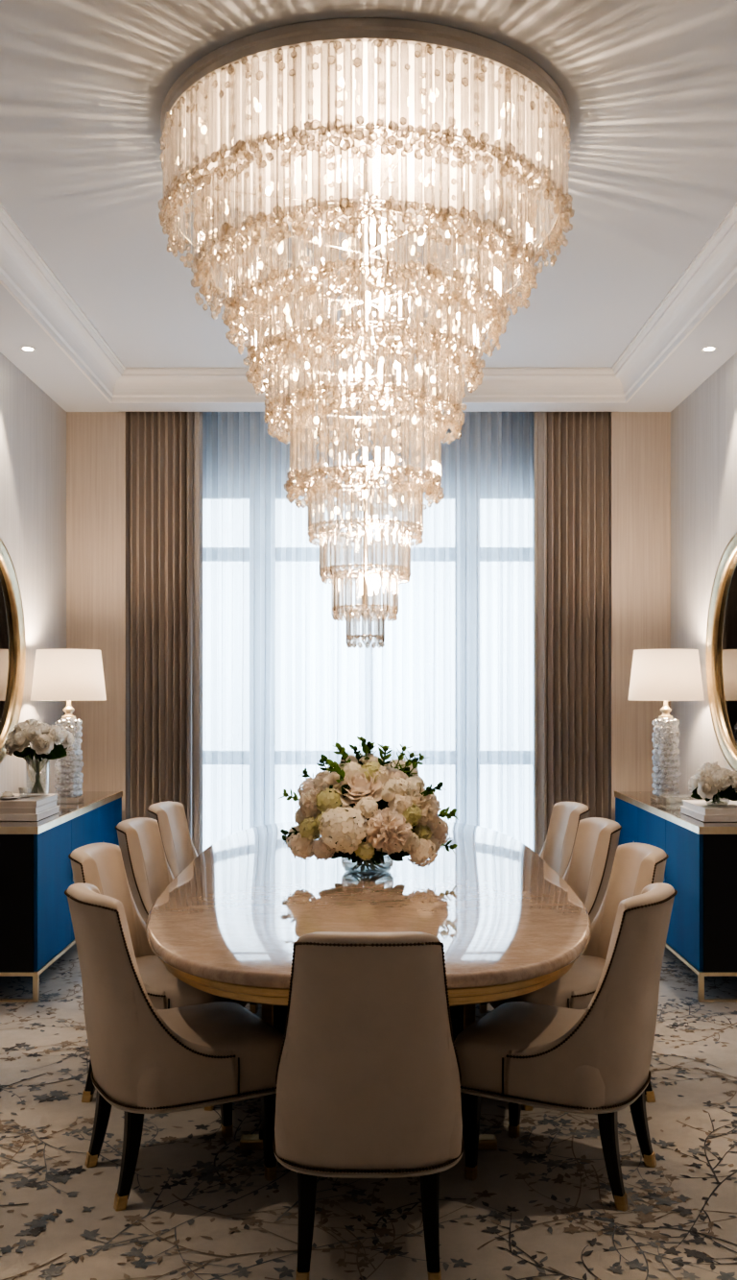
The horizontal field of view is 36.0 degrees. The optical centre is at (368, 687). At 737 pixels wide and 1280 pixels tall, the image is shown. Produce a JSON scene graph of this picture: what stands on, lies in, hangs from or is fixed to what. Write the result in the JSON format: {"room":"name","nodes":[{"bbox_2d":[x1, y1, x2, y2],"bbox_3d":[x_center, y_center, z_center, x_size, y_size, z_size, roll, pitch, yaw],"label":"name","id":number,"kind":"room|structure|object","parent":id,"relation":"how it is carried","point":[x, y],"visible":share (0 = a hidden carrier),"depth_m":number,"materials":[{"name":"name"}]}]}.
{"room":"dining room","nodes":[
{"label":"dining room","id":0,"kind":"room"},
{"bbox_2d":[0,352,66,795],"bbox_3d":[-2.150,-0.253,3.410,0.100,3.705,10.020,0,0,0],"label":"wall","id":1,"kind":"structure","parent":0,"point":[33,426],"depth_m":7.07,"materials":[{"name":"paint"}]},
{"bbox_2d":[0,538,25,763],"bbox_3d":[-2.068,-0.200,6.080,0.064,1.320,1.320,0,0,0],"label":"wall mirror","id":2,"kind":"object","parent":1,"relation":"attached to","point":[12,639],"visible":0.92,"depth_m":6.56,"materials":[{"name":"gold metal"}]},
{"bbox_2d":[0,567,14,735],"bbox_3d":[-2.091,-0.200,6.080,0.010,1.180,1.180,0,0,0],"label":"mirror glass","id":3,"kind":"object","parent":2,"relation":"attached to","point":[7,597],"depth_m":6.52,"materials":[{"name":"black"}]},
{"bbox_2d":[0,0,736,411],"bbox_3d":[0.000,-2.058,3.480,4.200,0.295,10.160,0,0,0],"label":"ceiling","id":4,"kind":"structure","parent":0,"point":[649,87],"depth_m":4.92,"materials":[{"name":"white paint"}]},
{"bbox_2d":[20,346,35,351],"bbox_3d":[-1.925,-1.913,6.400,0.088,0.015,0.088,0,0,0],"label":"recessed light","id":5,"kind":"object","parent":4,"relation":"in","point":[24,349],"visible":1,"depth_m":6.40,"materials":[{"name":"white paint"}]},
{"bbox_2d":[128,411,202,855],"bbox_3d":[-1.418,-0.248,7.945,0.536,3.673,0.103,0,0,0],"label":"curtain","id":6,"kind":"object","parent":4,"relation":"hanging from","point":[165,448],"visible":0.74,"depth_m":7.95,"materials":[{"name":"brown fabric"}]},
{"bbox_2d":[191,411,373,851],"bbox_3d":[-0.686,-0.247,8.101,1.436,3.671,0.117,0,0,0],"label":"sheer curtain","id":7,"kind":"object","parent":4,"relation":"hanging from","point":[283,684],"visible":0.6,"depth_m":8.10,"materials":[{"name":"white fabric"}]},
{"bbox_2d":[157,17,575,648],"bbox_3d":[-0.011,-1.127,4.330,1.556,1.955,1.553,0,0,-44],"label":"chandelier","id":8,"kind":"object","parent":4,"relation":"hanging from","point":[365,125],"visible":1,"depth_m":4.13,"materials":[{"name":"white"}]},
{"bbox_2d":[0,202,736,403],"bbox_3d":[0.000,-2.006,3.000,3.474,0.199,9.200,0,0,0],"label":"trim","id":9,"kind":"structure","parent":4,"relation":"attached to","point":[26,276],"depth_m":7.25,"materials":[{"name":"white paint"}]},
{"bbox_2d":[372,411,534,851],"bbox_3d":[0.686,-0.247,8.181,1.431,3.671,0.123,0,0,0],"label":"sheer curtain","id":10,"kind":"object","parent":4,"relation":"hanging from","point":[454,672],"visible":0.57,"depth_m":8.18,"materials":[{"name":"white fabric"}]},
{"bbox_2d":[534,411,609,855],"bbox_3d":[1.418,-0.248,7.944,0.536,3.673,0.131,0,0,0],"label":"curtain","id":11,"kind":"object","parent":4,"relation":"hanging from","point":[572,478],"visible":0.77,"depth_m":7.95,"materials":[{"name":"brown fabric"}]},
{"bbox_2d":[701,346,717,351],"bbox_3d":[1.925,-1.913,6.400,0.088,0.015,0.088,0,0,0],"label":"recessed light","id":12,"kind":"object","parent":4,"relation":"in","point":[707,349],"visible":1,"depth_m":6.40,"materials":[{"name":"white paint"}]},
{"bbox_2d":[0,943,736,1279],"bbox_3d":[0.000,1.599,3.420,4.200,0.002,10.040,0,0,0],"label":"floor","id":13,"kind":"structure","parent":0,"point":[540,1205],"depth_m":3.59,"materials":[{"name":"carpet"}]},
{"bbox_2d":[0,791,122,1001],"bbox_3d":[-1.877,1.155,6.747,0.427,0.890,1.986,0,0,0],"label":"sideboard","id":14,"kind":"object","parent":13,"relation":"on","point":[36,929],"visible":0.71,"depth_m":5.86,"materials":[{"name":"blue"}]},
{"bbox_2d":[0,805,59,821],"bbox_3d":[-1.910,0.692,6.220,0.310,0.036,0.440,0,0,0],"label":"book","id":15,"kind":"object","parent":14,"relation":"on","point":[43,814],"visible":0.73,"depth_m":6.00,"materials":[{"name":"white paper"}]},
{"bbox_2d":[0,799,57,814],"bbox_3d":[-1.915,0.657,6.220,0.300,0.034,0.420,0,0,0],"label":"book","id":16,"kind":"object","parent":15,"relation":"on","point":[3,810],"visible":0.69,"depth_m":6.01,"materials":[{"name":"white paper"}]},
{"bbox_2d":[0,794,58,807],"bbox_3d":[-1.913,0.623,6.230,0.295,0.034,0.420,0,0,0],"label":"book","id":17,"kind":"object","parent":16,"relation":"on","point":[35,801],"visible":0.72,"depth_m":6.06,"materials":[{"name":"white paper"}]},
{"bbox_2d":[0,796,21,799],"bbox_3d":[-1.945,0.600,6.120,0.128,0.013,0.128,0,0,0],"label":"dish","id":18,"kind":"object","parent":17,"relation":"on","point":[12,797],"visible":0.89,"depth_m":6.09,"materials":[{"name":"silver metal"}]},
{"bbox_2d":[0,790,14,797],"bbox_3d":[-1.948,0.579,6.114,0.078,0.038,0.078,0,0,0],"label":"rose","id":19,"kind":"object","parent":18,"relation":"in","point":[7,793],"visible":1,"depth_m":6.10,"materials":[{"name":"white plant"}]},
{"bbox_2d":[18,787,30,797],"bbox_3d":[-1.885,0.579,6.210,0.068,0.055,0.068,0,0,0],"label":"glass tumbler","id":20,"kind":"object","parent":17,"relation":"on","point":[18,787],"visible":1,"depth_m":6.21,"materials":[{"name":"clear glass"}]},
{"bbox_2d":[24,757,49,796],"bbox_3d":[-1.852,0.501,6.340,0.132,0.210,0.132,0,0,0],"label":"glass vase","id":21,"kind":"object","parent":17,"relation":"on","point":[48,760],"visible":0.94,"depth_m":6.32,"materials":[{"name":"clear glass"}]},
{"bbox_2d":[4,718,74,793],"bbox_3d":[-1.841,0.382,6.352,0.364,0.417,0.366,0,0,0],"label":"bouquet","id":22,"kind":"object","parent":21,"relation":"in","point":[46,740],"visible":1,"depth_m":6.26,"materials":[{"name":"white plant"}]},
{"bbox_2d":[30,649,106,803],"bbox_3d":[-1.845,0.240,6.970,0.452,0.938,0.452,0,0,0],"label":"table lamp","id":23,"kind":"object","parent":14,"relation":"on","point":[68,675],"visible":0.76,"depth_m":6.84,"materials":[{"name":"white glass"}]},
{"bbox_2d":[68,842,250,1110],"bbox_3d":[-0.845,1.121,4.526,0.673,0.959,0.543,0,0,8],"label":"dining chair","id":24,"kind":"object","parent":13,"relation":"on","point":[101,865],"visible":0.32,"depth_m":4.44,"materials":[{"name":"brown leather"}]},
{"bbox_2d":[146,801,197,877],"bbox_3d":[-0.865,1.121,6.208,0.673,0.959,0.543,0,0,10],"label":"dining chair","id":25,"kind":"object","parent":13,"relation":"on","point":[180,850],"visible":0.24,"depth_m":6.25,"materials":[{"name":"brown leather"}]},
{"bbox_2d":[64,882,284,1211],"bbox_3d":[-0.650,1.121,3.739,0.673,0.959,0.543,0,0,-28],"label":"dining chair","id":26,"kind":"object","parent":13,"relation":"on","point":[145,1058],"visible":1,"depth_m":3.51,"materials":[{"name":"brown leather"}]},
{"bbox_2d":[115,817,257,1013],"bbox_3d":[-0.865,1.121,5.428,0.673,0.959,0.543,0,0,10],"label":"dining chair","id":27,"kind":"object","parent":13,"relation":"on","point":[148,871],"visible":0.29,"depth_m":5.42,"materials":[{"name":"brown leather"}]},
{"bbox_2d":[145,821,591,1150],"bbox_3d":[0.000,1.220,5.250,1.726,0.760,3.906,0,0,0],"label":"dining table","id":28,"kind":"object","parent":13,"relation":"on","point":[229,925],"visible":0.67,"depth_m":4.20,"materials":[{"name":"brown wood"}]},
{"bbox_2d":[341,855,393,873],"bbox_3d":[-0.005,0.799,5.170,0.240,0.082,0.240,0,0,0],"label":"glass bowl","id":29,"kind":"object","parent":28,"relation":"on","point":[348,869],"visible":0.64,"depth_m":5.14,"materials":[{"name":"clear glass"}]},
{"bbox_2d":[278,736,458,870],"bbox_3d":[0.004,0.526,5.158,0.720,0.611,0.710,0,0,-43],"label":"flower bouquet","id":30,"kind":"object","parent":29,"relation":"in","point":[402,818],"visible":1,"depth_m":4.98,"materials":[{"name":"beige plant"}]},
{"bbox_2d":[272,931,464,1279],"bbox_3d":[0.000,1.121,3.244,0.543,0.959,0.673,0,0,0],"label":"dining chair","id":31,"kind":"object","parent":13,"relation":"on","point":[369,1076],"visible":1,"depth_m":2.99,"materials":[{"name":"beige leather"}]},
{"bbox_2d":[480,817,622,1013],"bbox_3d":[0.865,1.121,5.428,0.673,0.959,0.543,0,0,-10],"label":"dining chair","id":32,"kind":"object","parent":13,"relation":"on","point":[589,871],"visible":0.38,"depth_m":5.41,"materials":[{"name":"brown leather"}]},
{"bbox_2d":[539,801,590,877],"bbox_3d":[0.865,1.121,6.208,0.673,0.959,0.543,0,0,-10],"label":"dining chair","id":33,"kind":"object","parent":13,"relation":"on","point":[557,850],"visible":0.22,"depth_m":6.25,"materials":[{"name":"brown leather"}]},
{"bbox_2d":[454,882,677,1211],"bbox_3d":[0.665,1.121,3.739,0.673,0.959,0.543,0,0,28],"label":"dining chair","id":34,"kind":"object","parent":13,"relation":"on","point":[596,1058],"visible":1,"depth_m":3.51,"materials":[{"name":"brown"}]},
{"bbox_2d":[486,842,669,1110],"bbox_3d":[0.845,1.121,4.526,0.673,0.959,0.543,0,0,-8],"label":"dining chair","id":35,"kind":"object","parent":13,"relation":"on","point":[637,866],"visible":0.39,"depth_m":4.47,"materials":[{"name":"brown leather"}]},
{"bbox_2d":[614,791,736,1001],"bbox_3d":[1.877,1.155,6.747,0.427,0.890,1.986,0,0,0],"label":"sideboard","id":36,"kind":"object","parent":13,"relation":"on","point":[702,861],"visible":0.59,"depth_m":5.84,"materials":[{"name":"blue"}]},
{"bbox_2d":[628,649,704,803],"bbox_3d":[1.830,0.240,6.970,0.452,0.938,0.452,0,0,0],"label":"table lamp","id":37,"kind":"object","parent":36,"relation":"on","point":[665,675],"visible":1,"depth_m":6.85,"materials":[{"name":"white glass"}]},
{"bbox_2d":[659,794,694,809],"bbox_3d":[1.800,0.671,6.620,0.166,0.078,0.146,0,0,0],"label":"acrylic box","id":38,"kind":"object","parent":36,"relation":"on","point":[663,797],"visible":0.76,"depth_m":6.60,"materials":[{"name":"clear plastic"}]},
{"bbox_2d":[679,805,736,821],"bbox_3d":[1.917,0.692,6.190,0.305,0.036,0.460,0,0,0],"label":"book","id":39,"kind":"object","parent":36,"relation":"on","point":[695,814],"visible":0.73,"depth_m":5.96,"materials":[{"name":"white paper"}]},
{"bbox_2d":[682,799,736,815],"bbox_3d":[1.923,0.657,6.190,0.295,0.034,0.440,0,0,0],"label":"book","id":40,"kind":"object","parent":39,"relation":"on","point":[700,806],"visible":0.84,"depth_m":6.09,"materials":[{"name":"white paper"}]},
{"bbox_2d":[705,798,729,806],"bbox_3d":[1.885,0.608,6.120,0.128,0.065,0.128,0,0,0],"label":"glass bowl","id":41,"kind":"object","parent":40,"relation":"on","point":[727,804],"visible":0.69,"depth_m":6.11,"materials":[{"name":"clear glass"}]},
{"bbox_2d":[688,761,736,803],"bbox_3d":[1.891,0.515,6.112,0.310,0.224,0.308,0,0,33],"label":"bouquet","id":42,"kind":"object","parent":41,"relation":"in","point":[711,781],"visible":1,"depth_m":6.04,"materials":[{"name":"white plant"}]},
{"bbox_2d":[66,411,671,821],"bbox_3d":[0.000,-0.253,8.215,4.200,3.705,0.690,0,0,0],"label":"wall","id":43,"kind":"structure","parent":0,"point":[97,443],"depth_m":7.87,"materials":[{"name":"paper"}]},
{"bbox_2d":[671,352,736,799],"bbox_3d":[2.150,-0.253,3.410,0.100,3.705,10.020,0,0,0],"label":"wall","id":44,"kind":"structure","parent":0,"point":[704,426],"depth_m":7.17,"materials":[{"name":"paint"}]},
{"bbox_2d":[705,532,736,772],"bbox_3d":[2.068,-0.190,6.170,0.064,1.360,1.360,0,0,0],"label":"wall mirror","id":45,"kind":"object","parent":44,"relation":"attached to","point":[721,647],"visible":1,"depth_m":6.59,"materials":[{"name":"gold metal"}]},
{"bbox_2d":[717,555,736,750],"bbox_3d":[2.091,-0.190,6.170,0.010,1.220,1.220,0,0,0],"label":"mirror glass","id":46,"kind":"object","parent":45,"relation":"attached to","point":[727,599],"depth_m":6.56,"materials":[{"name":"black"}]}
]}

